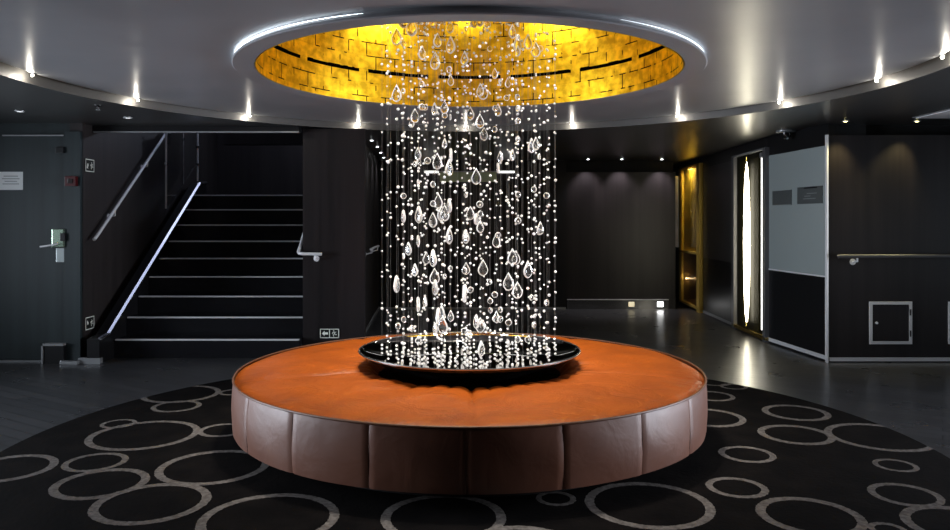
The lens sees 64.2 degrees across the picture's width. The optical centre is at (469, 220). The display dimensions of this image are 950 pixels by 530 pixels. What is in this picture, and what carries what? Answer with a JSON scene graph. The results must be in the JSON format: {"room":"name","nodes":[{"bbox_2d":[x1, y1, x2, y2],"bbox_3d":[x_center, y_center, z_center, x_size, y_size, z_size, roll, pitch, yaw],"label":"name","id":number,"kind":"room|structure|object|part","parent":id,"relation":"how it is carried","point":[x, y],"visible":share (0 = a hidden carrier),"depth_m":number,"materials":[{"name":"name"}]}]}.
{"room":"ship interior","nodes":[
{"label":"ship interior","id":0,"kind":"room"},
{"bbox_2d":[0,123,69,134],"bbox_3d":[-5.195,0.118,7.450,2.810,2.510,0.140,0,0,0],"label":"wall","id":1,"kind":"structure","parent":0,"point":[5,128],"depth_m":7.38,"materials":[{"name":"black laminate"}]},
{"bbox_2d":[0,360,40,361],"bbox_3d":[-5.310,1.362,7.369,2.580,0.022,0.022,0,0,0],"label":"baseboard","id":2,"kind":"structure","parent":1,"relation":"attached to","point":[0,360],"depth_m":7.36,"materials":[{"name":"silver metal"}]},
{"bbox_2d":[0,131,82,359],"bbox_3d":[-4.510,0.253,7.317,1.480,2.240,0.125,0,0,0],"label":"door","id":3,"kind":"structure","parent":1,"relation":"in","point":[41,230],"depth_m":7.34,"materials":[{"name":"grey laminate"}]},
{"bbox_2d":[0,172,22,189],"bbox_3d":[-4.446,-0.389,7.338,0.234,0.176,0.002,0,0,0],"label":"paper notice","id":4,"kind":"object","parent":3,"relation":"attached to","point":[8,180],"visible":1,"depth_m":7.34,"materials":[{"name":"white paper"}]},
{"bbox_3d":[-4.225,-0.828,7.330,0.590,0.012,0.020,0,0,0],"label":"closer arm","id":5,"kind":"part","parent":3,"relation":"part of","materials":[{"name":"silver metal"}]},
{"bbox_3d":[-4.045,0.231,7.282,0.164,0.053,0.060,0,0,-8],"label":"lever","id":6,"kind":"part","parent":3,"relation":"part of","materials":[{"name":"silver metal"}]},
{"bbox_3d":[-3.977,0.166,7.325,0.117,0.175,0.030,0,0,0],"label":"handle plate","id":7,"kind":"part","parent":3,"relation":"part of","materials":[{"name":"silver metal"}]},
{"bbox_3d":[-3.962,0.331,7.334,0.078,0.136,0.012,0,0,0],"label":"lock plate","id":8,"kind":"part","parent":3,"relation":"part of","materials":[{"name":"grey metal"}]},
{"bbox_2d":[65,176,77,185],"bbox_3d":[-3.846,-0.385,7.307,0.110,0.096,0.044,0,0,0],"label":"sign","id":9,"kind":"object","parent":3,"relation":"attached to","point":[69,180],"visible":1,"depth_m":7.29,"materials":[{"name":"red plastic"}]},
{"bbox_2d":[70,123,216,356],"bbox_3d":[-3.830,-0.727,9.985,0.120,4.200,5.230,0,0,0],"label":"wall","id":10,"kind":"structure","parent":0,"point":[109,262],"depth_m":8.18,"materials":[{"name":"black paint"}]},
{"bbox_2d":[85,316,93,329],"bbox_3d":[-3.765,1.011,7.505,0.007,0.124,0.170,0,0,0],"label":"safety sign","id":11,"kind":"object","parent":10,"relation":"attached to","point":[89,321],"visible":1,"depth_m":7.50,"materials":[{"name":"black"}]},
{"bbox_2d":[85,159,93,171],"bbox_3d":[-3.765,-0.550,7.505,0.007,0.124,0.170,0,0,0],"label":"safety sign","id":12,"kind":"object","parent":10,"relation":"attached to","point":[89,164],"visible":1,"depth_m":7.50,"materials":[{"name":"black"}]},
{"bbox_2d":[92,133,167,240],"bbox_3d":[-3.727,-0.787,8.831,0.086,1.966,2.757,0,0,0],"label":"handrail","id":13,"kind":"object","parent":10,"relation":"attached to","point":[143,166],"visible":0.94,"depth_m":8.18,"materials":[{"name":"silver metal"}]},
{"bbox_2d":[92,126,300,132],"bbox_3d":[-2.740,-1.061,7.633,2.060,0.332,0.135,0,0,0],"label":"trim","id":14,"kind":"structure","parent":10,"relation":"attached to","point":[94,128],"depth_m":7.57,"materials":[{"name":"black paint"}]},
{"bbox_2d":[93,131,298,132],"bbox_3d":[-2.728,-0.888,7.560,2.045,0.014,0.030,0,0,0],"label":"trim","id":15,"kind":"structure","parent":14,"relation":"attached to","point":[93,131],"depth_m":7.55,"materials":[{"name":"silver metal"}]},
{"bbox_2d":[217,133,302,194],"bbox_3d":[-2.740,-0.727,11.350,2.060,4.200,0.100,0,0,0],"label":"wall","id":16,"kind":"structure","parent":0,"point":[241,170],"depth_m":11.30,"materials":[{"name":"black paint"}]},
{"bbox_2d":[303,129,365,345],"bbox_3d":[-1.383,0.215,8.160,0.634,2.316,0.880,0,0,0],"label":"wall pillar","id":17,"kind":"structure","parent":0,"point":[334,160],"depth_m":7.72,"materials":[{"name":"brown wood"}]},
{"bbox_2d":[297,233,321,260],"bbox_3d":[-1.620,-0.088,8.267,0.261,1.003,1.285,0,0,0],"label":"handrail","id":18,"kind":"object","parent":17,"relation":"attached to","point":[316,255],"visible":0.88,"depth_m":7.64,"materials":[{"name":"silver metal"}]},
{"bbox_2d":[320,329,338,337],"bbox_3d":[-1.426,1.145,7.713,0.194,0.094,0.008,0,0,0],"label":"exit sign","id":19,"kind":"object","parent":17,"relation":"attached to","point":[324,333],"visible":1,"depth_m":7.71,"materials":[{"name":"black"}]},
{"bbox_2d":[366,146,378,326],"bbox_3d":[-1.380,0.201,10.147,0.100,2.345,3.505,0,0,-3],"label":"wall","id":20,"kind":"structure","parent":0,"point":[372,162],"depth_m":10.53,"materials":[{"name":"black paint"}]},
{"bbox_2d":[366,307,378,331],"bbox_3d":[-1.319,1.353,10.100,0.012,0.040,3.405,0,0,-3],"label":"baseboard","id":21,"kind":"structure","parent":20,"relation":"attached to","point":[377,310],"depth_m":10.35,"materials":[{"name":"silver metal"}]},
{"bbox_2d":[366,245,378,254],"bbox_3d":[-1.264,0.386,9.798,0.104,0.113,1.201,0,0,-2],"label":"handrail","id":22,"kind":"object","parent":20,"relation":"attached to","point":[377,246],"visible":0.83,"depth_m":9.60,"materials":[{"name":"silver metal"}]},
{"bbox_2d":[0,0,949,165],"bbox_3d":[0.000,-1.440,5.100,13.200,0.975,16.600,0,0,0],"label":"ceiling","id":23,"kind":"structure","parent":0,"point":[175,52],"depth_m":5.67,"materials":[{"name":"grey paint"}]},
{"bbox_2d":[223,127,302,145],"bbox_3d":[-2.465,-1.115,9.975,1.510,0.225,0.150,0,0,0],"label":"trim","id":24,"kind":"structure","parent":23,"relation":"attached to","point":[229,139],"depth_m":9.90,"materials":[{"name":"brown laminate"}]},
{"bbox_2d":[381,21,556,368],"bbox_3d":[0.000,-0.483,5.000,1.398,2.807,1.398,0,0,-37],"label":"chandelier","id":25,"kind":"object","parent":23,"relation":"hanging from","point":[443,214],"visible":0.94,"depth_m":4.94,"materials":[{"name":"clear glass"}]},
{"bbox_2d":[231,6,707,108],"bbox_3d":[0.000,-0.993,5.000,3.000,0.072,3.000,0,0,0],"label":"trim","id":26,"kind":"structure","parent":23,"relation":"attached to","point":[243,60],"depth_m":3.80,"materials":[{"name":"white paint"}]},
{"bbox_2d":[0,51,949,131],"bbox_3d":[-0.040,-1.036,5.000,6.030,0.181,6.030,0,0,0],"label":"trim","id":27,"kind":"structure","parent":23,"relation":"attached to","point":[936,64],"depth_m":6.57,"materials":[{"name":"grey paint"}]},
{"bbox_2d":[776,130,795,138],"bbox_3d":[3.345,-0.905,8.000,0.200,0.094,0.200,0,0,0],"label":"security camera","id":28,"kind":"object","parent":23,"relation":"attached to","point":[785,134],"visible":1,"depth_m":7.96,"materials":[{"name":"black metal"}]},
{"bbox_2d":[912,109,949,117],"bbox_3d":[4.620,-0.947,6.470,1.100,0.013,0.980,0,0,0],"label":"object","id":29,"kind":"structure","parent":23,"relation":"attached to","point":[944,113],"depth_m":6.74,"materials":[{"name":"white"}]},
{"bbox_2d":[0,301,949,457],"bbox_3d":[0.000,1.433,5.100,13.200,0.120,16.600,0,0,0],"label":"floor","id":30,"kind":"structure","parent":0,"point":[910,399],"depth_m":6.82,"materials":[{"name":"black wood"}]},
{"bbox_2d":[41,343,65,363],"bbox_3d":[-4.009,1.276,7.303,0.209,0.195,0.070,0,0,0],"label":"box","id":31,"kind":"object","parent":30,"relation":"on","point":[51,353],"visible":0.98,"depth_m":7.28,"materials":[{"name":"black paint"}]},
{"bbox_2d":[60,359,78,364],"bbox_3d":[-3.831,1.352,7.277,0.170,0.042,0.095,0,0,0],"label":"door stop","id":32,"kind":"object","parent":30,"relation":"on","point":[64,361],"visible":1,"depth_m":7.24,"materials":[{"name":"silver metal"}]},
{"bbox_3d":[-3.831,1.337,7.277,0.160,0.012,0.085,0,0,0],"label":"plate","id":33,"kind":"part","parent":32,"relation":"part of","materials":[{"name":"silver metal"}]},
{"bbox_2d":[78,181,302,363],"bbox_3d":[-2.733,0.418,9.283,2.054,1.910,4.025,0,0,0],"label":"staircase","id":34,"kind":"structure","parent":30,"relation":"on","point":[222,277],"depth_m":8.39,"materials":[{"name":"black"}]},
{"bbox_2d":[164,133,198,209],"bbox_3d":[-3.600,-0.727,9.500,0.040,1.200,1.072,0,0,0],"label":"glass balustrade","id":35,"kind":"object","parent":34,"relation":"on","point":[180,148],"visible":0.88,"depth_m":9.32,"materials":[{"name":"glass"}]},
{"bbox_3d":[-3.600,-0.612,8.980,0.022,0.930,0.022,0,0,23],"label":"post","id":36,"kind":"part","parent":35,"relation":"part of","materials":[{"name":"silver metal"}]},
{"bbox_3d":[-3.600,-0.927,10.020,0.022,0.800,0.022,0,0,23],"label":"post","id":37,"kind":"part","parent":35,"relation":"part of","materials":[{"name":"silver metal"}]},
{"bbox_2d":[0,379,949,529],"bbox_3d":[0.000,1.367,4.660,5.560,0.012,5.560,0,0,0],"label":"rug","id":38,"kind":"object","parent":30,"relation":"on","point":[171,460],"visible":0.58,"depth_m":3.84,"materials":[{"name":"carpet"}]},
{"bbox_2d":[231,333,707,496],"bbox_3d":[0.001,1.147,5.001,3.000,0.428,3.000,0,0,-6],"label":"seat","id":39,"kind":"object","parent":38,"relation":"on","point":[323,411],"visible":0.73,"depth_m":3.82,"materials":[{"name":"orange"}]},
{"bbox_3d":[-1.466,1.115,4.786,0.036,0.307,0.468,0,0,-8],"label":"panel","id":40,"kind":"part","parent":39,"relation":"part of","materials":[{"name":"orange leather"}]},
{"bbox_3d":[-1.330,1.115,4.342,0.036,0.307,0.467,0,0,-26],"label":"panel","id":41,"kind":"part","parent":39,"relation":"part of","materials":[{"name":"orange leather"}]},
{"bbox_3d":[-1.061,1.115,3.965,0.036,0.307,0.468,0,0,-44],"label":"panel","id":42,"kind":"part","parent":39,"relation":"part of","materials":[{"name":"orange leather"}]},
{"bbox_3d":[-0.688,1.115,3.688,0.468,0.307,0.036,0,0,28],"label":"panel","id":43,"kind":"part","parent":39,"relation":"part of","materials":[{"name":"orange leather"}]},
{"bbox_3d":[-0.657,1.115,6.329,0.468,0.307,0.036,0,0,-26],"label":"panel","id":44,"kind":"part","parent":39,"relation":"part of","materials":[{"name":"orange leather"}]},
{"bbox_3d":[-0.250,1.115,3.538,0.467,0.307,0.036,0,0,10],"label":"panel","id":45,"kind":"part","parent":39,"relation":"part of","materials":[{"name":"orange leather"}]},
{"bbox_2d":[358,332,580,381],"bbox_3d":[0.000,0.905,5.000,1.455,0.136,1.455,0,0,-35],"label":"dish","id":46,"kind":"object","parent":39,"relation":"on","point":[566,351],"visible":0.86,"depth_m":5.08,"materials":[{"name":"metal"}]},
{"bbox_3d":[0.000,0.983,5.000,2.964,0.100,2.964,0,0,0],"label":"seat","id":47,"kind":"part","parent":39,"relation":"part of","materials":[{"name":"orange leather"}]},
{"bbox_3d":[0.214,1.115,3.534,0.468,0.307,0.036,0,0,-8],"label":"panel","id":48,"kind":"part","parent":39,"relation":"part of","materials":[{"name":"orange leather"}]},
{"bbox_3d":[0.689,1.115,6.313,0.468,0.307,0.036,0,0,28],"label":"panel","id":49,"kind":"part","parent":39,"relation":"part of","materials":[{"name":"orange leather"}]},
{"bbox_3d":[0.658,1.115,3.670,0.467,0.307,0.036,0,0,-26],"label":"panel","id":50,"kind":"part","parent":39,"relation":"part of","materials":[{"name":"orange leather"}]},
{"bbox_3d":[1.036,1.115,3.939,0.468,0.307,0.036,0,0,-44],"label":"panel","id":51,"kind":"part","parent":39,"relation":"part of","materials":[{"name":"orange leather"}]},
{"bbox_3d":[1.467,1.115,5.214,0.036,0.307,0.468,0,0,-8],"label":"panel","id":52,"kind":"part","parent":39,"relation":"part of","materials":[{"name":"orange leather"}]},
{"bbox_3d":[1.312,1.115,4.312,0.036,0.307,0.468,0,0,28],"label":"panel","id":53,"kind":"part","parent":39,"relation":"part of","materials":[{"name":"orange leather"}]},
{"bbox_2d":[379,160,674,308],"bbox_3d":[0.830,0.201,11.900,4.760,2.345,0.200,0,0,0],"label":"wall","id":54,"kind":"structure","parent":0,"point":[391,176],"depth_m":11.80,"materials":[{"name":"black paint"}]},
{"bbox_2d":[426,171,514,181],"bbox_3d":[0.000,-0.693,11.769,1.400,0.172,0.062,0,0,0],"label":"wall lamp","id":55,"kind":"object","parent":54,"relation":"attached to","point":[456,176],"visible":0.53,"depth_m":11.74,"materials":[{"name":"silver metal"}]},
{"bbox_3d":[0.010,-0.767,11.775,1.380,0.020,0.050,0,0,0],"label":"rail","id":56,"kind":"part","parent":55,"relation":"part of","materials":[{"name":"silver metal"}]},
{"bbox_3d":[-0.020,-0.682,11.766,0.880,0.150,0.048,0,0,0],"label":"lamp shade","id":57,"kind":"part","parent":55,"relation":"part of","materials":[{"name":"green"}]},
{"bbox_2d":[380,300,668,308],"bbox_3d":[0.850,1.302,11.785,4.500,0.142,0.030,0,0,0],"label":"baseboard","id":58,"kind":"structure","parent":54,"relation":"attached to","point":[571,304],"depth_m":11.78,"materials":[{"name":"grey metal"}]},
{"bbox_2d":[567,299,668,299],"bbox_3d":[2.310,1.224,11.790,1.580,0.013,0.020,0,0,0],"label":"trim","id":59,"kind":"structure","parent":54,"relation":"attached to","point":[567,299],"depth_m":11.78,"materials":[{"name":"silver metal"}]},
{"bbox_2d":[657,302,662,306],"bbox_3d":[2.970,1.296,11.778,0.090,0.075,0.016,0,0,0],"label":"wall lamp","id":60,"kind":"object","parent":54,"relation":"attached to","point":[659,304],"depth_m":11.77,"materials":[{"name":"white"}]},
{"bbox_2d":[566,161,672,171],"bbox_3d":[2.360,0.201,11.955,1.700,2.345,0.050,0,0,0],"label":"wall","id":61,"kind":"structure","parent":0,"point":[571,166],"depth_m":11.93,"materials":[{"name":"black"}]},
{"bbox_2d":[673,123,865,360],"bbox_3d":[3.643,0.205,10.335,0.515,2.335,5.930,0,0,0],"label":"wall","id":62,"kind":"structure","parent":0,"point":[811,137],"depth_m":8.26,"materials":[{"name":"black paint"}]},
{"bbox_2d":[675,176,678,246],"bbox_3d":[3.325,-0.152,12.250,0.090,1.150,0.100,0,0,0],"label":"trim","id":63,"kind":"structure","parent":62,"relation":"attached to","point":[676,177],"depth_m":12.20,"materials":[{"name":"grey"}]},
{"bbox_2d":[679,163,702,312],"bbox_3d":[3.479,0.253,11.922,0.060,2.240,1.265,0,0,2],"label":"niche","id":64,"kind":"object","parent":62,"relation":"attached to","point":[690,177],"visible":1,"depth_m":11.81,"materials":[{"name":"gold metal"}]},
{"bbox_3d":[3.471,0.228,11.933,0.006,2.150,1.042,0,0,2],"label":"pane","id":65,"kind":"part","parent":64,"relation":"part of","materials":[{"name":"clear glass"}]},
{"bbox_2d":[703,161,730,324],"bbox_3d":[3.448,0.285,10.532,0.018,2.145,1.429,0,0,2],"label":"wall panel","id":66,"kind":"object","parent":62,"relation":"attached to","point":[716,178],"depth_m":10.51,"materials":[{"name":"black paint"}]},
{"bbox_3d":[3.451,-0.122,10.532,0.012,1.330,1.429,0,0,2],"label":"panel","id":67,"kind":"part","parent":66,"relation":"part of","materials":[{"name":"grey"}]},
{"bbox_3d":[3.448,1.341,10.532,0.018,0.035,1.429,0,0,2],"label":"rail","id":68,"kind":"part","parent":66,"relation":"part of","materials":[{"name":"silver metal"}]},
{"bbox_2d":[731,147,768,342],"bbox_3d":[3.381,0.268,9.151,0.050,2.210,1.229,0,0,2],"label":"niche","id":69,"kind":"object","parent":62,"relation":"in","point":[738,162],"depth_m":9.12,"materials":[{"name":"brown metal"}]},
{"bbox_2d":[743,157,749,325],"bbox_3d":[3.361,0.248,9.179,0.078,2.050,0.078,0,0,0],"label":"lamp","id":70,"kind":"object","parent":69,"relation":"attached to","point":[746,226],"visible":1,"depth_m":9.15,"materials":[{"name":"white glass"}]},
{"bbox_3d":[3.381,1.333,9.151,0.050,0.040,1.229,0,0,2],"label":"sill","id":71,"kind":"part","parent":69,"relation":"part of","materials":[{"name":"gold metal"}]},
{"bbox_2d":[760,153,761,329],"bbox_3d":[3.369,0.233,8.721,0.036,2.040,0.043,0,0,0],"label":"lamp","id":72,"kind":"object","parent":69,"relation":"attached to","point":[760,153],"visible":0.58,"depth_m":8.71,"materials":[{"name":"white"}]},
{"bbox_2d":[772,190,791,205],"bbox_3d":[3.399,-0.252,8.239,0.009,0.160,0.415,0,0,-5],"label":"plaque","id":73,"kind":"object","parent":62,"relation":"attached to","point":[784,197],"visible":1,"depth_m":8.22,"materials":[{"name":"grey metal"}]},
{"bbox_2d":[769,135,828,362],"bbox_3d":[3.431,0.268,7.952,0.032,2.210,1.226,0,0,-4],"label":"wall panel","id":74,"kind":"object","parent":62,"relation":"attached to","point":[798,233],"depth_m":7.88,"materials":[{"name":"grey paint"}]},
{"bbox_3d":[3.433,-0.100,7.972,0.012,1.275,1.140,0,0,-5],"label":"panel","id":75,"kind":"part","parent":74,"relation":"part of","materials":[{"name":"grey"}]},
{"bbox_3d":[3.429,0.944,7.974,0.018,0.818,1.181,0,0,-5],"label":"rail","id":76,"kind":"part","parent":74,"relation":"part of","materials":[{"name":"silver metal"}]},
{"bbox_3d":[3.471,0.268,7.355,0.020,2.210,0.026,0,0,-13],"label":"corner post","id":77,"kind":"part","parent":74,"relation":"part of","materials":[{"name":"silver metal"}]},
{"bbox_2d":[797,185,822,203],"bbox_3d":[3.447,-0.262,7.674,0.012,0.174,0.474,0,0,-5],"label":"plaque","id":78,"kind":"object","parent":62,"relation":"attached to","point":[812,194],"visible":1,"depth_m":7.65,"materials":[{"name":"grey metal"}]},
{"bbox_2d":[829,135,949,361],"bbox_3d":[5.050,0.268,7.420,3.100,2.210,0.100,0,0,0],"label":"wall","id":79,"kind":"structure","parent":0,"point":[889,194],"depth_m":7.37,"materials":[{"name":"black wood"}]},
{"bbox_2d":[829,357,949,360],"bbox_3d":[5.050,1.345,7.362,3.100,0.035,0.015,0,0,0],"label":"baseboard","id":80,"kind":"structure","parent":79,"relation":"attached to","point":[830,358],"depth_m":7.36,"materials":[{"name":"silver metal"}]},
{"bbox_2d":[869,302,911,343],"bbox_3d":[4.096,0.991,7.359,0.414,0.414,0.022,0,0,0],"label":"access hatch","id":81,"kind":"object","parent":79,"relation":"attached to","point":[889,322],"visible":1,"depth_m":7.36,"materials":[{"name":"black metal"}]},
{"bbox_2d":[837,254,949,264],"bbox_3d":[5.017,0.374,7.316,2.966,0.108,0.108,0,0,0],"label":"handrail","id":82,"kind":"object","parent":79,"relation":"attached to","point":[852,261],"visible":1,"depth_m":7.26,"materials":[{"name":"grey metal"}]},
{"bbox_3d":[5.017,0.340,7.284,2.966,0.041,0.044,0,0,0],"label":"rail","id":83,"kind":"part","parent":82,"relation":"part of","materials":[{"name":"grey metal"}]},
{"bbox_2d":[948,302,949,343],"bbox_3d":[4.863,0.991,7.359,0.409,0.414,0.022,0,0,0],"label":"access hatch","id":84,"kind":"object","parent":79,"relation":"attached to","point":[948,302],"visible":1,"depth_m":7.36,"materials":[{"name":"silver metal"}]},
{"bbox_2d":[866,125,949,134],"bbox_3d":[5.050,0.201,7.550,3.100,2.345,0.040,0,0,0],"label":"wall","id":85,"kind":"structure","parent":0,"point":[870,129],"depth_m":7.53,"materials":[{"name":"black"}]}
]}

